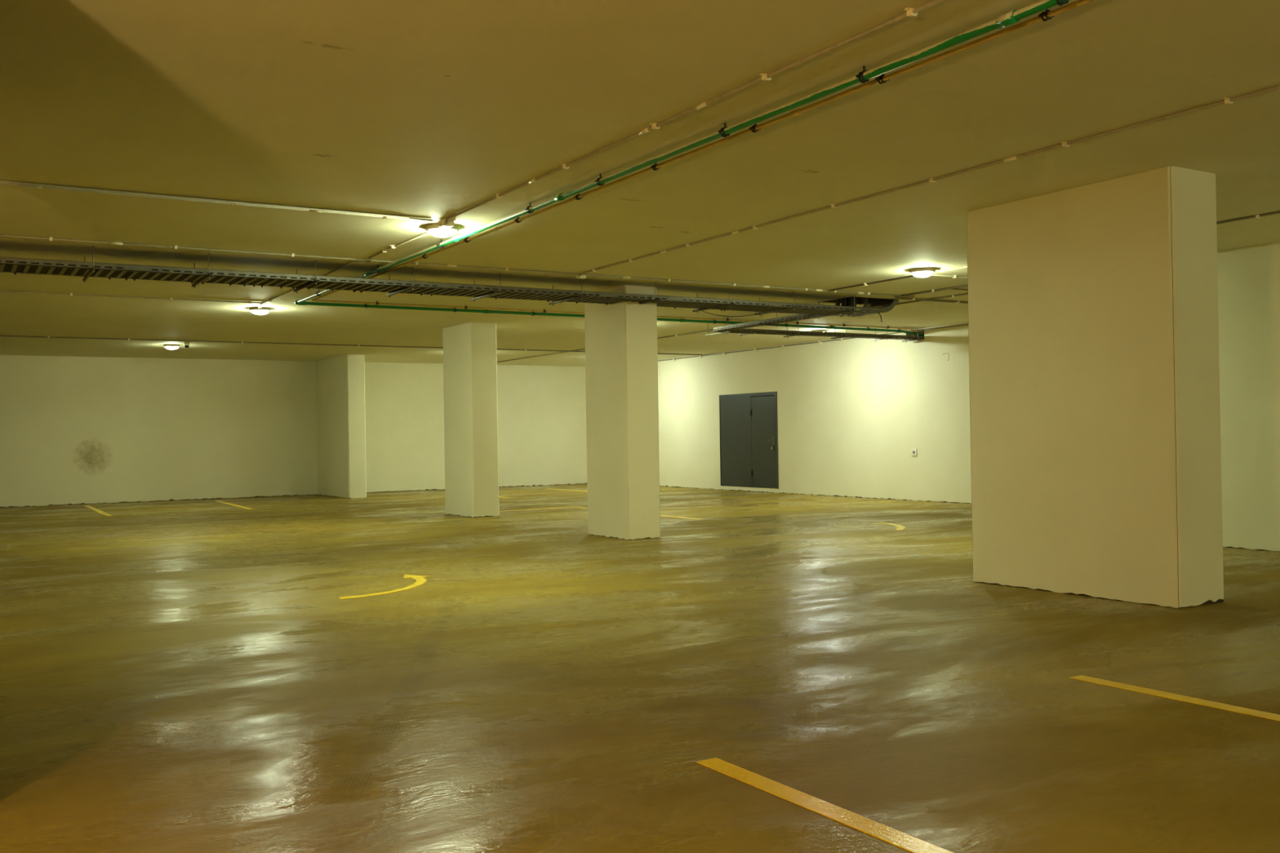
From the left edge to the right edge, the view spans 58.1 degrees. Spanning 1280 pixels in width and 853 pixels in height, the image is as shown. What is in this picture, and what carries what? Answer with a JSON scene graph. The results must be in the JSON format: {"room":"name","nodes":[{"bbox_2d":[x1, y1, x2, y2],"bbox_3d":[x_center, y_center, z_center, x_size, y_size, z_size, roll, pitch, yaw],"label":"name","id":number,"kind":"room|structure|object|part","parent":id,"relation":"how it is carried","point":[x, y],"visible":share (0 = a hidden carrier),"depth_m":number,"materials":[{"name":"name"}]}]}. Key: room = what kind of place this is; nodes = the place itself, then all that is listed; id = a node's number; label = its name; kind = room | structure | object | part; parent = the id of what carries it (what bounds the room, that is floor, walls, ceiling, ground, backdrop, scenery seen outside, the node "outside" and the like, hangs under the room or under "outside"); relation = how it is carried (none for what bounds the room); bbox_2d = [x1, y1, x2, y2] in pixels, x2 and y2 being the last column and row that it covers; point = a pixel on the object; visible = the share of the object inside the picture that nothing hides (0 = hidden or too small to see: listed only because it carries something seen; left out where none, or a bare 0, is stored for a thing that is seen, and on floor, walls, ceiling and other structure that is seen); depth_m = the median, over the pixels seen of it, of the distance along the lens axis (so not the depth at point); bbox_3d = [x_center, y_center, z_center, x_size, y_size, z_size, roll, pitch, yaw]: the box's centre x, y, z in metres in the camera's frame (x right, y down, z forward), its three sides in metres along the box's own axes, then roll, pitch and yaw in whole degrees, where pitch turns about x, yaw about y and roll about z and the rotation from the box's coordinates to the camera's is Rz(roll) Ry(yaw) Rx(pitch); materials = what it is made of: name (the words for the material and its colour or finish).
{"room":"parking garage","nodes":[
{"label":"parking garage","id":0,"kind":"room"},
{"bbox_2d":[0,355,586,507],"bbox_3d":[-10.076,-0.062,25.161,21.000,3.330,0.250,-1,0,-31],"label":"wall","id":1,"kind":"structure","parent":0,"point":[74,430],"depth_m":25.55,"materials":[{"name":"paint"}]},
{"bbox_2d":[0,483,1279,852],"bbox_3d":[-1.742,1.478,11.623,21.700,0.200,32.300,-1,0,-31],"label":"floor","id":2,"kind":"structure","parent":0,"point":[187,676],"depth_m":5.86,"materials":[{"name":"concrete"}]},
{"bbox_2d":[83,505,112,515],"bbox_3d":[-10.249,1.581,21.749,0.110,0.003,4.051,-1,0,-31],"label":"parking line","id":3,"kind":"object","parent":2,"relation":"on","point":[104,513],"visible":1,"depth_m":21.62,"materials":[{"name":"yellow paint"}]},
{"bbox_2d":[214,500,253,509],"bbox_3d":[-8.083,1.554,22.894,0.120,0.003,3.756,-1,0,-29],"label":"parking line","id":4,"kind":"object","parent":2,"relation":"on","point":[220,501],"visible":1,"depth_m":22.81,"materials":[{"name":"yellow paint"}]},
{"bbox_2d":[315,354,366,498],"bbox_3d":[-6.684,0.008,25.718,0.390,3.090,2.370,-1,0,-31],"label":"pillar","id":5,"kind":"object","parent":2,"relation":"on","point":[340,380],"visible":0.99,"depth_m":24.99,"materials":[{"name":"paint"}]},
{"bbox_2d":[338,574,426,599],"bbox_3d":[-2.109,1.370,9.902,0.409,0.003,1.620,-1,0,9],"label":"curved marking","id":6,"kind":"object","parent":2,"relation":"on","point":[420,580],"visible":1,"depth_m":9.74,"materials":[{"name":"yellow paint"}]},
{"bbox_2d":[442,322,499,517],"bbox_3d":[-2.761,-0.102,18.776,0.460,3.090,1.170,-1,0,-31],"label":"concrete column","id":7,"kind":"structure","parent":2,"relation":"on","point":[469,348],"depth_m":18.34,"materials":[{"name":"paint"}]},
{"bbox_2d":[499,506,573,511],"bbox_3d":[-1.968,1.437,19.896,2.013,0.003,0.110,-1,0,-33],"label":"parking line","id":8,"kind":"object","parent":2,"relation":"on","point":[565,507],"visible":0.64,"depth_m":20.02,"materials":[{"name":"yellow paint"}]},
{"bbox_2d":[545,488,585,491],"bbox_3d":[-1.438,1.473,26.450,0.100,0.003,3.100,-1,0,-31],"label":"parking line","id":9,"kind":"object","parent":2,"relation":"on","point":[545,488],"visible":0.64,"depth_m":26.78,"materials":[{"name":"yellow paint"}]},
{"bbox_2d":[584,284,660,539],"bbox_3d":[-0.231,-0.172,14.463,0.470,3.090,1.030,-1,0,-31],"label":"concrete column","id":10,"kind":"structure","parent":2,"relation":"on","point":[621,356],"depth_m":14.09,"materials":[{"name":"paint"}]},
{"bbox_2d":[573,506,700,519],"bbox_3d":[-0.115,1.399,18.690,0.100,0.003,3.930,-1,0,-31],"label":"parking line","id":11,"kind":"object","parent":2,"relation":"on","point":[573,507],"visible":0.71,"depth_m":17.54,"materials":[{"name":"yellow paint"}]},
{"bbox_2d":[696,757,953,852],"bbox_3d":[1.352,1.266,2.681,0.095,0.003,4.205,-1,0,-31],"label":"parking line","id":12,"kind":"object","parent":2,"relation":"on","point":[912,844],"visible":1,"depth_m":3.86,"materials":[{"name":"yellow paint"}]},
{"bbox_2d":[874,522,905,530],"bbox_3d":[3.348,1.320,15.271,0.299,0.003,1.236,-1,0,-5],"label":"curved marking","id":13,"kind":"object","parent":2,"relation":"on","point":[899,526],"visible":1,"depth_m":15.38,"materials":[{"name":"yellow paint"}]},
{"bbox_2d":[966,166,1223,608],"bbox_3d":[3.462,-0.269,8.962,0.550,3.090,1.890,-1,0,-31],"label":"concrete column","id":14,"kind":"structure","parent":2,"relation":"on","point":[1094,360],"depth_m":8.53,"materials":[{"name":"paint"}]},
{"bbox_2d":[1069,675,1279,720],"bbox_3d":[3.357,1.243,4.003,0.095,0.003,4.375,-1,0,-31],"label":"parking line","id":15,"kind":"object","parent":2,"relation":"on","point":[1130,687],"visible":1,"depth_m":5.36,"materials":[{"name":"yellow paint"}]},
{"bbox_2d":[0,0,1279,366],"bbox_3d":[-1.803,-2.379,11.649,21.700,1.445,32.300,-1,0,-31],"label":"ceiling","id":16,"kind":"structure","parent":0,"point":[433,109],"depth_m":7.23,"materials":[{"name":"paint"}]},
{"bbox_2d":[82,245,96,282],"bbox_3d":[-5.199,-1.527,10.876,0.021,0.251,0.920,-1,0,-31],"label":"hanger","id":17,"kind":"object","parent":16,"relation":"hanging from","point":[92,270],"visible":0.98,"depth_m":10.73,"materials":[{"name":"metal"}]},
{"bbox_2d":[0,290,266,307],"bbox_3d":[-9.087,-1.563,12.803,9.650,0.030,0.525,-1,0,-31],"label":"conduit","id":18,"kind":"object","parent":16,"relation":"attached to","point":[70,294],"visible":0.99,"depth_m":14.24,"materials":[{"name":"plastic"}]},
{"bbox_2d":[164,344,179,349],"bbox_3d":[-8.737,-1.480,21.516,0.280,0.088,0.289,-1,0,-31],"label":"ceiling lamp","id":19,"kind":"object","parent":16,"relation":"attached to","point":[167,346],"visible":1,"depth_m":21.43,"materials":[{"name":"white plastic"}]},
{"bbox_2d":[183,342,189,347],"bbox_3d":[-8.255,-1.486,20.995,0.100,0.098,0.100,-1,0,-31],"label":"ceiling detector","id":20,"kind":"object","parent":16,"relation":"attached to","point":[186,344],"visible":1,"depth_m":20.96,"materials":[{"name":"white plastic"}]},
{"bbox_2d":[191,253,212,288],"bbox_3d":[-4.337,-1.538,11.402,0.021,0.251,0.920,-1,0,-31],"label":"hanger","id":21,"kind":"object","parent":16,"relation":"hanging from","point":[209,274],"visible":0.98,"depth_m":11.24,"materials":[{"name":"metal"}]},
{"bbox_3d":[-4.150,-1.543,11.095,0.008,0.251,0.008,-1,0,-9],"label":"threaded rod","id":22,"kind":"part","parent":21,"relation":"part of","materials":[{"name":"metal"}]},
{"bbox_2d":[0,179,409,217],"bbox_3d":[-5.805,-1.655,6.989,9.200,0.030,0.068,-1,0,-31],"label":"conduit","id":23,"kind":"object","parent":16,"relation":"attached to","point":[1,180],"visible":1,"depth_m":8.52,"materials":[{"name":"plastic"}]},
{"bbox_2d":[0,182,432,222],"bbox_3d":[-5.740,-1.655,7.093,9.420,0.030,0.068,-1,0,-31],"label":"conduit","id":24,"kind":"object","parent":16,"relation":"attached to","point":[7,184],"visible":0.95,"depth_m":8.65,"materials":[{"name":"plastic"}]},
{"bbox_2d":[248,306,271,315],"bbox_3d":[-5.197,-1.575,15.769,0.280,0.088,0.289,-1,0,-31],"label":"ceiling lamp","id":25,"kind":"object","parent":16,"relation":"attached to","point":[255,310],"visible":1,"depth_m":15.68,"materials":[{"name":"white plastic"}]},
{"bbox_2d":[293,260,319,293],"bbox_3d":[-3.458,-1.548,11.938,0.021,0.251,0.920,-1,0,-31],"label":"hanger","id":26,"kind":"object","parent":16,"relation":"hanging from","point":[316,281],"visible":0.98,"depth_m":11.79,"materials":[{"name":"metal"}]},
{"bbox_3d":[-3.270,-1.553,11.631,0.008,0.251,0.008,-1,0,36],"label":"threaded rod","id":27,"kind":"part","parent":26,"relation":"part of","materials":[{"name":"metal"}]},
{"bbox_2d":[257,231,430,308],"bbox_3d":[-3.509,-1.648,12.788,0.136,0.038,6.561,-1,0,-31],"label":"conduit","id":28,"kind":"object","parent":16,"relation":"attached to","point":[393,246],"visible":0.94,"depth_m":11.56,"materials":[{"name":"plastic"}]},
{"bbox_2d":[0,335,702,355],"bbox_3d":[-7.488,-1.532,20.937,20.850,0.030,0.068,-1,0,-31],"label":"conduit","id":29,"kind":"object","parent":16,"relation":"attached to","point":[242,342],"visible":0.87,"depth_m":21.26,"materials":[{"name":"plastic"}]},
{"bbox_2d":[386,266,417,297],"bbox_3d":[-2.587,-1.558,12.470,0.021,0.251,0.920,-1,0,-31],"label":"hanger","id":30,"kind":"object","parent":16,"relation":"hanging from","point":[412,286],"visible":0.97,"depth_m":12.35,"materials":[{"name":"metal"}]},
{"bbox_2d":[425,223,458,237],"bbox_3d":[-1.691,-1.672,9.885,0.280,0.088,0.289,-1,0,-31],"label":"ceiling lamp","id":31,"kind":"object","parent":16,"relation":"attached to","point":[434,229],"visible":0.85,"depth_m":9.81,"materials":[{"name":"white plastic"}]},
{"bbox_2d":[438,219,454,227],"bbox_3d":[-1.614,-1.693,9.623,0.136,0.051,0.118,-1,0,-31],"label":"junction box","id":32,"kind":"object","parent":16,"relation":"attached to","point":[442,224],"visible":0.98,"depth_m":9.60,"materials":[{"name":"white plastic"}]},
{"bbox_3d":[-1.618,-1.671,9.630,0.086,0.008,0.086,-1,0,-31],"label":"box lid","id":33,"kind":"part","parent":32,"relation":"part of","materials":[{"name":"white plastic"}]},
{"bbox_2d":[0,257,897,317],"bbox_3d":[-3.939,-1.610,11.622,17.210,0.328,0.608,-1,0,-31],"label":"cable tray","id":34,"kind":"object","parent":16,"relation":"hanging from","point":[136,268],"visible":0.92,"depth_m":12.37,"materials":[{"name":"metal"}]},
{"bbox_3d":[-4.698,-1.484,10.804,0.220,0.046,0.004,-1,0,-31],"label":"splice plate","id":35,"kind":"part","parent":34,"relation":"part of","materials":[{"name":"metal"}]},
{"bbox_2d":[5,266,834,311],"bbox_3d":[-4.131,-1.967,11.444,16.504,0.999,0.072,-1,0,-31],"label":"power cable","id":36,"kind":"object","parent":34,"relation":"in","point":[6,266],"visible":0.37,"depth_m":11.98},
{"bbox_2d":[3,269,837,313],"bbox_3d":[-4.291,-1.963,11.604,16.398,0.999,0.086,-1,0,-31],"label":"power cable","id":37,"kind":"object","parent":34,"relation":"in","point":[3,269],"visible":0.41,"depth_m":12.32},
{"bbox_2d":[3,270,839,314],"bbox_3d":[-4.290,-1.963,11.641,16.437,0.999,0.103,-1,0,-31],"label":"power cable","id":38,"kind":"object","parent":34,"relation":"in","point":[3,270],"visible":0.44,"depth_m":12.18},
{"bbox_2d":[4,271,839,314],"bbox_3d":[-4.287,-1.963,11.680,16.483,0.999,0.116,-1,0,-31],"label":"power cable","id":39,"kind":"object","parent":34,"relation":"in","point":[5,271],"visible":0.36,"depth_m":12.41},
{"bbox_2d":[4,268,842,313],"bbox_3d":[-4.229,-1.964,11.568,16.465,0.999,0.060,-1,0,-31],"label":"power cable","id":40,"kind":"object","parent":34,"relation":"in","point":[4,268],"visible":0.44,"depth_m":12.13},
{"bbox_2d":[4,267,842,312],"bbox_3d":[-4.209,-1.965,11.508,16.438,0.999,0.041,-1,0,-31],"label":"power cable","id":41,"kind":"object","parent":34,"relation":"in","point":[5,268],"visible":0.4,"depth_m":12.05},
{"bbox_2d":[4,266,844,312],"bbox_3d":[-4.200,-1.965,11.475,16.418,0.999,0.041,-1,0,-31],"label":"power cable","id":42,"kind":"object","parent":34,"relation":"in","point":[4,267],"visible":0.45,"depth_m":12.24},
{"bbox_2d":[0,264,849,311],"bbox_3d":[-4.126,-1.967,11.373,16.439,0.999,0.098,-1,0,-31],"label":"power cable","id":43,"kind":"object","parent":34,"relation":"in","point":[0,264],"visible":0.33,"depth_m":11.96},
{"bbox_2d":[4,267,847,313],"bbox_3d":[-4.199,-1.965,11.550,16.498,0.999,0.054,-1,0,-31],"label":"power cable","id":44,"kind":"object","parent":34,"relation":"in","point":[4,268],"visible":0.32,"depth_m":12.29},
{"bbox_2d":[0,263,852,311],"bbox_3d":[-4.113,-1.968,11.344,16.431,0.999,0.114,-1,0,-31],"label":"power cable","id":45,"kind":"object","parent":34,"relation":"in","point":[0,264],"visible":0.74,"depth_m":12.12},
{"bbox_2d":[4,266,847,311],"bbox_3d":[-4.179,-1.966,11.451,16.429,0.999,0.061,-1,0,-31],"label":"power cable","id":46,"kind":"object","parent":34,"relation":"in","point":[845,299],"visible":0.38,"depth_m":12.25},
{"bbox_2d":[0,260,853,309],"bbox_3d":[-4.096,-1.968,11.282,16.395,0.999,0.133,-1,0,-31],"label":"power cable","id":47,"kind":"object","parent":34,"relation":"in","point":[851,298],"visible":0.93,"depth_m":12.03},
{"bbox_2d":[4,269,848,313],"bbox_3d":[-4.195,-1.964,11.626,16.585,0.999,0.080,-1,0,-31],"label":"power cable","id":48,"kind":"object","parent":34,"relation":"in","point":[847,304],"visible":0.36,"depth_m":12.30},
{"bbox_2d":[4,265,856,311],"bbox_3d":[-4.092,-1.967,11.431,16.556,0.999,0.085,-1,0,-31],"label":"power cable","id":49,"kind":"object","parent":34,"relation":"in","point":[5,265],"visible":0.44,"depth_m":12.11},
{"bbox_2d":[17,264,855,310],"bbox_3d":[-4.092,-1.968,11.321,16.442,0.999,0.124,-1,0,-31],"label":"power cable","id":50,"kind":"object","parent":34,"relation":"in","point":[18,264],"visible":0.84,"depth_m":12.79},
{"bbox_3d":[-2.077,-1.515,12.402,0.220,0.046,0.004,-1,0,-31],"label":"splice plate","id":51,"kind":"part","parent":34,"relation":"part of","materials":[{"name":"metal"}]},
{"bbox_3d":[-0.378,-1.535,13.439,0.220,0.046,0.004,-1,0,-31],"label":"splice plate","id":52,"kind":"part","parent":34,"relation":"part of","materials":[{"name":"metal"}]},
{"bbox_3d":[0.424,-1.544,13.928,0.220,0.046,0.004,-1,0,-31],"label":"splice plate","id":53,"kind":"part","parent":34,"relation":"part of","materials":[{"name":"metal"}]},
{"bbox_2d":[702,310,760,316],"bbox_3d":[1.178,-1.487,15.210,0.985,0.068,0.107,-1,0,-31],"label":"loose wire","id":54,"kind":"object","parent":34,"relation":"hanging from","point":[702,310],"visible":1,"depth_m":15.30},
{"bbox_2d":[713,313,831,331],"bbox_3d":[1.918,-1.553,17.067,0.200,0.058,2.600,-1,0,-31],"label":"cable tray","id":55,"kind":"object","parent":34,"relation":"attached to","point":[729,326],"visible":0.84,"depth_m":17.04,"materials":[{"name":"metal"}]},
{"bbox_3d":[1.730,-1.560,14.725,0.220,0.046,0.004,-1,0,-31],"label":"splice plate","id":56,"kind":"part","parent":34,"relation":"part of","materials":[{"name":"metal"}]},
{"bbox_2d":[0,234,914,297],"bbox_3d":[-3.632,-1.662,11.061,17.150,0.030,0.068,-1,0,-31],"label":"conduit","id":57,"kind":"object","parent":16,"relation":"attached to","point":[50,238],"visible":0.98,"depth_m":11.86,"materials":[{"name":"plastic"}]},
{"bbox_2d":[470,271,505,302],"bbox_3d":[-1.725,-1.568,12.995,0.021,0.251,0.920,-1,0,-31],"label":"hanger","id":58,"kind":"object","parent":16,"relation":"hanging from","point":[500,291],"visible":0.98,"depth_m":12.90,"materials":[{"name":"metal"}]},
{"bbox_2d":[548,279,586,306],"bbox_3d":[-0.854,-1.578,13.527,0.021,0.251,0.920,-1,0,-31],"label":"hanger","id":59,"kind":"object","parent":16,"relation":"hanging from","point":[581,295],"visible":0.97,"depth_m":13.46,"materials":[{"name":"metal"}]},
{"bbox_2d":[576,275,586,279],"bbox_3d":[-0.654,-1.686,12.927,0.116,0.051,0.100,-1,0,-31],"label":"junction box","id":60,"kind":"object","parent":16,"relation":"attached to","point":[582,277],"visible":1,"depth_m":12.90,"materials":[{"name":"white plastic"}]},
{"bbox_2d":[497,328,719,362],"bbox_3d":[-1.126,-1.613,23.997,0.068,0.030,10.900,-1,0,-31],"label":"conduit","id":61,"kind":"object","parent":16,"relation":"attached to","point":[718,328],"visible":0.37,"depth_m":24.23,"materials":[{"name":"plastic"}]},
{"bbox_2d":[639,282,660,304],"bbox_3d":[-0.009,-1.588,14.042,0.021,0.251,0.920,-1,0,-31],"label":"hanger","id":62,"kind":"object","parent":16,"relation":"hanging from","point":[655,300],"visible":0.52,"depth_m":13.76,"materials":[{"name":"metal"}]},
{"bbox_2d":[294,0,1069,336],"bbox_3d":[0.650,-1.692,9.149,9.765,0.132,22.889,-1,0,-2],"label":"pipe","id":63,"kind":"object","parent":16,"relation":"attached to","point":[1014,16],"visible":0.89,"depth_m":7.04,"materials":[{"name":"green metal"}]},
{"bbox_2d":[444,0,944,223],"bbox_3d":[1.984,-1.798,3.631,0.072,0.037,13.884,-1,0,-31],"label":"conduit","id":64,"kind":"object","parent":16,"relation":"attached to","point":[910,12],"visible":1,"depth_m":6.08,"materials":[{"name":"plastic"}]},
{"bbox_2d":[311,0,1093,333],"bbox_3d":[0.819,-1.722,9.147,9.573,0.078,22.761,-1,0,-2],"label":"pipe","id":65,"kind":"object","parent":16,"relation":"attached to","point":[1046,15],"visible":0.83,"depth_m":7.11,"materials":[{"name":"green metal"}]},
{"bbox_2d":[692,287,735,313],"bbox_3d":[0.930,-1.599,14.615,0.021,0.251,0.920,-1,0,-31],"label":"hanger","id":66,"kind":"object","parent":16,"relation":"hanging from","point":[730,304],"visible":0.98,"depth_m":14.53,"materials":[{"name":"metal"}]},
{"bbox_2d":[705,321,730,337],"bbox_3d":[1.247,-1.580,18.474,0.021,0.247,0.660,-1,0,-31],"label":"hanger","id":67,"kind":"object","parent":16,"relation":"hanging from","point":[727,331],"visible":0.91,"depth_m":18.49,"materials":[{"name":"metal"}]},
{"bbox_2d":[737,330,755,336],"bbox_3d":[1.721,-1.587,18.599,0.021,0.247,0.480,-1,0,-31],"label":"hanger","id":68,"kind":"object","parent":16,"relation":"hanging from","point":[752,332],"visible":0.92,"depth_m":18.59,"materials":[{"name":"metal"}]},
{"bbox_2d":[758,311,780,326],"bbox_3d":[1.917,-1.600,17.067,0.400,0.247,0.021,-1,0,-31],"label":"hanger","id":69,"kind":"object","parent":16,"relation":"hanging from","point":[762,323],"visible":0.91,"depth_m":17.05,"materials":[{"name":"metal"}]},
{"bbox_2d":[755,291,799,315],"bbox_3d":[1.792,-1.609,15.141,0.021,0.251,0.920,-1,0,-31],"label":"hanger","id":70,"kind":"object","parent":16,"relation":"hanging from","point":[793,307],"visible":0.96,"depth_m":15.05,"materials":[{"name":"metal"}]},
{"bbox_2d":[783,323,802,337],"bbox_3d":[2.532,-1.596,19.094,0.021,0.247,0.480,-1,0,-31],"label":"hanger","id":71,"kind":"object","parent":16,"relation":"hanging from","point":[797,335],"visible":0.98,"depth_m":19.08,"materials":[{"name":"metal"}]},
{"bbox_2d":[706,328,924,340],"bbox_3d":[3.115,-1.556,19.446,4.720,0.058,0.204,-1,0,-31],"label":"cable tray","id":72,"kind":"object","parent":16,"relation":"hanging from","point":[766,331],"visible":0.91,"depth_m":19.33,"materials":[{"name":"metal"}]},
{"bbox_3d":[2.142,-1.544,18.736,0.200,0.048,0.004,-1,0,-31],"label":"splice plate","id":73,"kind":"part","parent":72,"relation":"part of","materials":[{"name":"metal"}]},
{"bbox_2d":[722,318,913,339],"bbox_3d":[3.838,-1.564,18.421,4.632,0.026,2.612,-1,0,-31],"label":"power cable","id":74,"kind":"object","parent":72,"relation":"in","point":[800,318],"visible":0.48,"depth_m":18.61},
{"bbox_2d":[717,314,924,338],"bbox_3d":[3.825,-1.564,18.366,4.712,0.026,2.532,-1,0,-31],"label":"power cable","id":75,"kind":"object","parent":72,"relation":"in","point":[813,314],"visible":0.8,"depth_m":18.96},
{"bbox_3d":[4.490,-1.571,20.168,0.200,0.048,0.004,-1,0,-31],"label":"splice plate","id":76,"kind":"part","parent":72,"relation":"part of","materials":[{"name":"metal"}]},
{"bbox_2d":[811,329,826,332],"bbox_3d":[3.212,-1.676,20.629,0.280,0.088,0.289,-1,0,-31],"label":"ceiling lamp","id":77,"kind":"object","parent":16,"relation":"attached to","point":[822,331],"visible":0.34,"depth_m":20.52,"materials":[{"name":"white plastic"}]},
{"bbox_2d":[813,295,860,319],"bbox_3d":[2.672,-1.620,15.677,0.021,0.251,0.920,-1,0,-31],"label":"hanger","id":78,"kind":"object","parent":16,"relation":"hanging from","point":[854,311],"visible":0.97,"depth_m":15.61,"materials":[{"name":"metal"}]},
{"bbox_2d":[831,324,850,340],"bbox_3d":[3.420,-1.607,19.636,0.021,0.247,0.480,-1,0,-31],"label":"hanger","id":79,"kind":"object","parent":16,"relation":"hanging from","point":[835,338],"visible":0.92,"depth_m":19.58,"materials":[{"name":"metal"}]},
{"bbox_2d":[871,327,891,342],"bbox_3d":[4.205,-1.616,20.115,0.021,0.247,0.480,-1,0,-31],"label":"hanger","id":80,"kind":"object","parent":16,"relation":"hanging from","point":[886,338],"visible":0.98,"depth_m":20.09,"materials":[{"name":"metal"}]},
{"bbox_2d":[902,333,922,342],"bbox_3d":[4.837,-1.623,20.500,0.021,0.247,0.480,-1,0,-31],"label":"hanger","id":81,"kind":"object","parent":16,"relation":"hanging from","point":[917,339],"visible":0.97,"depth_m":20.49,"materials":[{"name":"metal"}]},
{"bbox_2d":[909,267,935,277],"bbox_3d":[3.189,-1.728,13.002,0.280,0.088,0.289,-1,0,-31],"label":"ceiling lamp","id":82,"kind":"object","parent":16,"relation":"attached to","point":[920,272],"visible":1,"depth_m":12.92,"materials":[{"name":"white plastic"}]},
{"bbox_2d":[881,293,968,306],"bbox_3d":[4.356,-1.760,15.277,0.085,0.030,3.300,-1,0,-31],"label":"conduit","id":83,"kind":"object","parent":16,"relation":"attached to","point":[952,295],"visible":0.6,"depth_m":15.75,"materials":[{"name":"plastic"}]},
{"bbox_2d":[578,84,1279,275],"bbox_3d":[3.528,-1.809,5.968,0.082,0.033,16.265,-1,0,-31],"label":"conduit","id":84,"kind":"object","parent":16,"relation":"attached to","point":[1228,100],"visible":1,"depth_m":7.84,"materials":[{"name":"plastic"}]},
{"bbox_2d":[894,284,967,297],"bbox_3d":[4.585,-1.776,13.613,0.068,0.031,4.420,-1,0,-31],"label":"conduit","id":85,"kind":"object","parent":16,"relation":"attached to","point":[962,286],"visible":0.3,"depth_m":14.89,"materials":[{"name":"plastic"}]},
{"bbox_2d":[897,297,968,303],"bbox_3d":[5.100,-1.762,16.668,3.700,0.030,0.068,-1,0,-31],"label":"conduit","id":86,"kind":"object","parent":16,"relation":"attached to","point":[898,298],"visible":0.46,"depth_m":16.01,"materials":[{"name":"plastic"}]},
{"bbox_2d":[901,297,968,302],"bbox_3d":[5.131,-1.763,16.617,3.700,0.030,0.068,-1,0,-31],"label":"conduit","id":87,"kind":"object","parent":16,"relation":"attached to","point":[913,298],"visible":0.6,"depth_m":15.99,"materials":[{"name":"plastic"}]},
{"bbox_2d":[931,273,967,278],"bbox_3d":[4.755,-1.774,14.197,3.460,0.030,0.068,-1,0,-31],"label":"conduit","id":88,"kind":"object","parent":16,"relation":"attached to","point":[932,274],"visible":0.36,"depth_m":13.51,"materials":[{"name":"plastic"}]},
{"bbox_2d":[946,288,968,290],"bbox_3d":[5.571,-1.776,15.702,3.900,0.030,0.068,-1,0,-31],"label":"conduit","id":89,"kind":"object","parent":16,"relation":"attached to","point":[946,288],"visible":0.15,"depth_m":14.79,"materials":[{"name":"plastic"}]},
{"bbox_2d":[828,210,1279,291],"bbox_3d":[6.626,-1.847,7.807,0.068,0.030,16.180,-1,0,-31],"label":"conduit","id":90,"kind":"object","parent":16,"relation":"attached to","point":[1257,215],"visible":0.49,"depth_m":12.89,"materials":[{"name":"plastic"}]},
{"bbox_2d":[657,323,971,503],"bbox_3d":[3.832,-0.297,23.192,0.700,3.330,17.600,-1,0,-31],"label":"wall","id":91,"kind":"structure","parent":0,"point":[852,413],"depth_m":22.31,"materials":[{"name":"paint"}]},
{"bbox_2d":[719,391,778,488],"bbox_3d":[2.341,0.298,24.976,0.139,2.032,2.075,-1,0,-31],"label":"door","id":92,"kind":"structure","parent":91,"relation":"in","point":[748,422],"depth_m":24.93,"materials":[{"name":"paint"}]},
{"bbox_2d":[657,324,968,361],"bbox_3d":[3.458,-1.666,23.045,0.055,0.072,17.300,-1,0,-31],"label":"conduit","id":93,"kind":"object","parent":91,"relation":"attached to","point":[841,339],"visible":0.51,"depth_m":23.28,"materials":[{"name":"plastic"}]},
{"bbox_2d":[911,448,916,455],"bbox_3d":[4.926,0.464,20.718,0.025,0.125,0.125,-1,0,-31],"label":"wall switch","id":94,"kind":"object","parent":91,"relation":"attached to","point":[913,451],"visible":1,"depth_m":20.70,"materials":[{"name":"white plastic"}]},
{"bbox_2d":[1217,241,1279,551],"bbox_3d":[8.791,-0.482,7.711,0.250,3.330,14.000,-1,0,-31],"label":"wall","id":95,"kind":"structure","parent":0,"point":[1249,277],"depth_m":11.71,"materials":[{"name":"paint"}]}
]}

